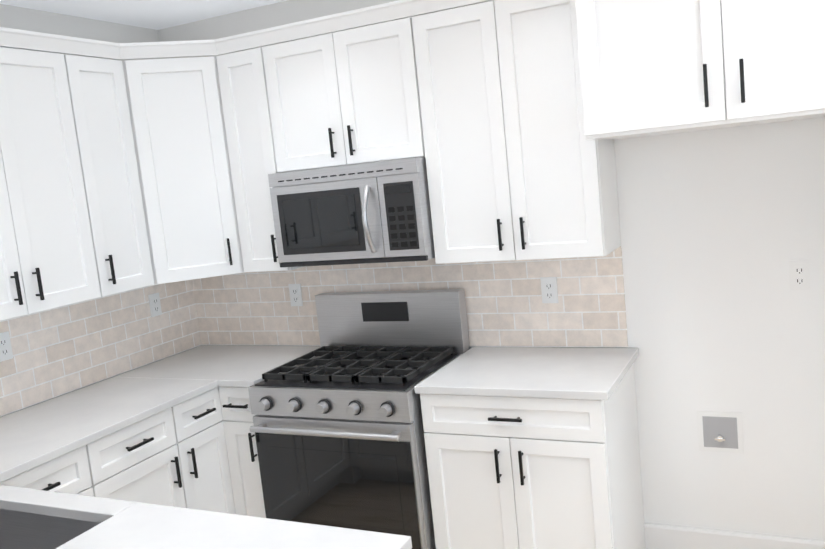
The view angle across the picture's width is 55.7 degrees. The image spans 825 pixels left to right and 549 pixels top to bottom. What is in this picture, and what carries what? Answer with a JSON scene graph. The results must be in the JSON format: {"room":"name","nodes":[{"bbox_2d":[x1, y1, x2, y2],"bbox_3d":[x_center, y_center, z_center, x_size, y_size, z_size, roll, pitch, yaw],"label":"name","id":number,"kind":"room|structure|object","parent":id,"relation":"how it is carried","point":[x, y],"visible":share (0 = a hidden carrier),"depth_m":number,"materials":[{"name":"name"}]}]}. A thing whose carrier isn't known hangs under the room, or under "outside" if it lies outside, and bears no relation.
{"room":"kitchen","nodes":[
{"label":"kitchen","id":0,"kind":"room"},
{"bbox_2d":[0,4,191,414],"bbox_3d":[-3.192,0.724,0.266,0.150,2.600,9.000,-2,8,26],"label":"wall","id":1,"kind":"structure","parent":0,"point":[21,18],"depth_m":3.58,"materials":[{"name":"white paint"}]},
{"bbox_2d":[0,47,100,320],"bbox_3d":[-1.634,-0.335,2.951,0.366,1.000,0.708,-2,8,26],"label":"upper cabinet","id":2,"kind":"object","parent":1,"relation":"attached to","point":[47,259],"visible":1,"depth_m":3.03,"materials":[{"name":"white wood"}]},
{"bbox_2d":[0,280,199,416],"bbox_3d":[-1.759,0.390,3.046,0.010,0.425,2.720,-2,8,26],"label":"tile backsplash","id":3,"kind":"structure","parent":1,"relation":"attached to","point":[58,351],"depth_m":3.60,"materials":[{"name":"beige tile"}]},
{"bbox_2d":[0,331,12,361],"bbox_3d":[-1.677,0.296,3.198,0.010,0.114,0.070,-2,8,26],"label":"electrical outlet","id":4,"kind":"object","parent":3,"relation":"attached to","point":[6,353],"visible":1,"depth_m":3.20,"materials":[{"name":"white plastic"}]},
{"bbox_2d":[148,293,161,316],"bbox_3d":[-1.307,0.154,3.967,0.010,0.114,0.070,-2,8,26],"label":"electrical outlet","id":5,"kind":"object","parent":3,"relation":"attached to","point":[154,304],"visible":1,"depth_m":3.96,"materials":[{"name":"white plastic"}]},
{"bbox_2d":[64,54,153,296],"bbox_3d":[-1.416,-0.416,3.403,0.366,1.000,0.306,-2,8,26],"label":"upper cabinet","id":6,"kind":"object","parent":1,"relation":"attached to","point":[102,122],"visible":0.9,"depth_m":3.34,"materials":[{"name":"white wood"}]},
{"bbox_2d":[122,56,245,284],"bbox_3d":[-1.109,-0.493,3.759,0.610,1.000,0.610,-2,8,26],"label":"upper cabinet","id":7,"kind":"object","parent":1,"relation":"attached to","point":[175,106],"visible":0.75,"depth_m":3.54,"materials":[{"name":"white wood"}]},
{"bbox_2d":[0,0,286,29],"bbox_3d":[0.296,-0.760,-1.593,8.150,0.100,9.150,-2,8,26],"label":"ceiling","id":8,"kind":"structure","parent":0,"point":[156,14],"depth_m":3.63,"materials":[{"name":"white paint"}]},
{"bbox_2d":[158,0,824,540],"bbox_3d":[2.359,-0.142,2.582,8.150,2.600,0.150,-2,8,26],"label":"wall","id":9,"kind":"structure","parent":0,"point":[720,228],"depth_m":3.10,"materials":[{"name":"white paint"}]},
{"bbox_2d":[216,47,304,271],"bbox_3d":[-0.667,-0.527,3.678,0.254,1.000,0.366,-2,8,26],"label":"upper cabinet","id":10,"kind":"object","parent":9,"relation":"attached to","point":[246,110],"visible":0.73,"depth_m":3.55,"materials":[{"name":"white wood"}]},
{"bbox_2d":[262,17,424,172],"bbox_3d":[-0.246,-0.764,3.433,0.730,0.555,0.366,-2,8,26],"label":"upper cabinet","id":11,"kind":"object","parent":9,"relation":"attached to","point":[345,97],"visible":0.92,"depth_m":3.29,"materials":[{"name":"white wood"}]},
{"bbox_2d":[268,157,434,266],"bbox_3d":[-0.220,-0.275,3.446,0.724,0.416,0.474,-2,8,26],"label":"over-the-range microwave","id":12,"kind":"object","parent":11,"relation":"attached to","point":[375,212],"visible":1,"depth_m":3.27,"materials":[{"name":"silver metal"}]},
{"bbox_2d":[192,246,627,346],"bbox_3d":[-0.137,0.134,3.743,2.270,0.425,0.010,-2,8,26],"label":"tile backsplash","id":13,"kind":"structure","parent":9,"relation":"attached to","point":[505,307],"depth_m":3.54,"materials":[{"name":"beige tile"}]},
{"bbox_2d":[288,284,302,305],"bbox_3d":[-0.591,0.104,3.944,0.070,0.114,0.010,-2,8,26],"label":"electrical outlet","id":14,"kind":"object","parent":13,"relation":"attached to","point":[295,292],"visible":1,"depth_m":3.94,"materials":[{"name":"white plastic"}]},
{"bbox_2d":[540,277,557,302],"bbox_3d":[0.591,0.068,3.369,0.070,0.114,0.010,-2,8,26],"label":"electrical outlet","id":15,"kind":"object","parent":13,"relation":"attached to","point":[549,290],"visible":1,"depth_m":3.37,"materials":[{"name":"white plastic"}]},
{"bbox_2d":[412,0,620,263],"bbox_3d":[0.420,-0.570,3.147,0.698,1.000,0.366,-2,8,26],"label":"upper cabinet","id":16,"kind":"object","parent":9,"relation":"attached to","point":[519,166],"visible":0.98,"depth_m":3.02,"materials":[{"name":"white wood"}]},
{"bbox_2d":[575,0,824,139],"bbox_3d":[1.067,-0.790,2.634,0.886,0.565,0.656,-2,8,26],"label":"upper cabinet","id":17,"kind":"object","parent":9,"relation":"attached to","point":[653,67],"visible":1,"depth_m":2.43,"materials":[{"name":"white wood"}]},
{"bbox_2d":[697,411,743,453],"bbox_3d":[1.243,0.642,3.154,0.170,0.170,0.036,-2,8,26],"label":"outlet box","id":18,"kind":"object","parent":9,"relation":"attached to","point":[720,431],"visible":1,"depth_m":3.16,"materials":[{"name":"white plastic"}]},
{"bbox_2d":[644,523,824,548],"bbox_3d":[1.404,1.125,3.173,0.888,0.140,0.014,-2,8,26],"label":"baseboard","id":19,"kind":"structure","parent":9,"relation":"attached to","point":[659,536],"depth_m":3.23,"materials":[{"name":"white wood"}]},
{"bbox_2d":[789,260,809,289],"bbox_3d":[1.463,0.003,2.949,0.070,0.114,0.010,-2,8,26],"label":"electrical outlet","id":20,"kind":"object","parent":9,"relation":"attached to","point":[799,274],"visible":1,"depth_m":2.95,"materials":[{"name":"white plastic"}]},
{"bbox_3d":[0.567,1.894,-1.250,8.150,0.080,9.150,-2,8,26],"label":"floor","id":21,"kind":"structure","parent":0,"visible":0},
{"bbox_2d":[0,445,93,496],"bbox_3d":[-1.490,1.092,2.801,0.656,0.884,0.443,-2,8,26],"label":"base cabinet","id":22,"kind":"object","parent":21,"relation":"on","point":[69,472],"visible":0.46,"depth_m":2.72,"materials":[{"name":"white wood"}]},
{"bbox_2d":[86,408,185,507],"bbox_3d":[-1.300,1.022,3.195,0.656,0.884,0.438,-2,8,26],"label":"base cabinet","id":23,"kind":"object","parent":21,"relation":"on","point":[137,461],"visible":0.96,"depth_m":3.05,"materials":[{"name":"white wood"}]},
{"bbox_2d":[171,386,235,513],"bbox_3d":[-1.140,0.962,3.528,0.656,0.884,0.306,-2,8,26],"label":"base cabinet","id":24,"kind":"object","parent":21,"relation":"on","point":[198,420],"visible":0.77,"depth_m":3.38,"materials":[{"name":"white wood"}]},
{"bbox_2d":[218,387,265,517],"bbox_3d":[-0.877,0.891,3.869,0.834,0.884,0.656,-2,8,26],"label":"base cabinet","id":25,"kind":"object","parent":21,"relation":"on","point":[237,416],"visible":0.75,"depth_m":3.47,"materials":[{"name":"white wood"}]},
{"bbox_2d":[248,289,469,548],"bbox_3d":[-0.199,0.722,3.443,0.754,1.190,0.723,-2,8,26],"label":"range","id":26,"kind":"object","parent":21,"relation":"on","point":[337,428],"visible":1,"depth_m":3.22,"materials":[{"name":"silver metal"}]},
{"bbox_2d":[420,363,645,548],"bbox_3d":[0.512,0.837,3.190,0.708,0.884,0.656,-2,8,26],"label":"base cabinet","id":27,"kind":"object","parent":21,"relation":"on","point":[525,473],"visible":0.9,"depth_m":2.92,"materials":[{"name":"white wood"}]},
{"bbox_2d":[414,347,638,399],"bbox_3d":[0.477,0.383,3.136,0.742,0.030,0.638,-2,8,26],"label":"countertop","id":28,"kind":"structure","parent":27,"relation":"on","point":[592,373],"depth_m":3.04,"materials":[{"name":"white stone"}]},
{"bbox_3d":[-1.042,1.141,2.070,2.098,0.884,0.591,-2,8,26],"label":"base cabinet","id":29,"kind":"object","parent":21,"relation":"on","visible":0},
{"bbox_2d":[0,345,283,476],"bbox_3d":[-1.360,0.575,3.101,0.660,0.030,2.335,-2,8,26],"label":"countertop","id":30,"kind":"structure","parent":29,"relation":"on","point":[36,435],"depth_m":3.22,"materials":[{"name":"white stone"}]},
{"bbox_2d":[0,473,411,548],"bbox_3d":[-0.782,0.678,1.846,1.473,0.030,0.565,-2,8,26],"label":"countertop","id":31,"kind":"structure","parent":29,"relation":"on","point":[123,524],"depth_m":1.92,"materials":[{"name":"white stone"}]},
{"bbox_2d":[0,509,99,548],"bbox_3d":[-1.118,0.852,2.086,0.654,0.306,0.329,-2,8,26],"label":"sink basin","id":32,"kind":"object","parent":31,"relation":"in","point":[21,530],"visible":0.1,"depth_m":2.22,"materials":[{"name":"silver metal"}]},
{"bbox_2d":[220,345,320,387],"bbox_3d":[-0.622,0.426,3.671,0.176,0.030,0.641,-2,8,26],"label":"countertop","id":33,"kind":"structure","parent":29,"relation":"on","point":[250,374],"depth_m":3.61,"materials":[{"name":"white stone"}]},
{"bbox_3d":[-1.972,-0.209,2.248,0.366,1.000,0.868,-2,8,26],"label":"upper cabinet","id":34,"kind":"object","parent":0,"visible":0},
{"bbox_2d":[0,0,493,59],"bbox_3d":[-0.172,-0.898,1.976,3.884,0.064,2.231,-2,8,26],"label":"crown molding","id":35,"kind":"structure","parent":34,"relation":"on","point":[76,46],"depth_m":3.26,"materials":[{"name":"white wood"}]}
]}

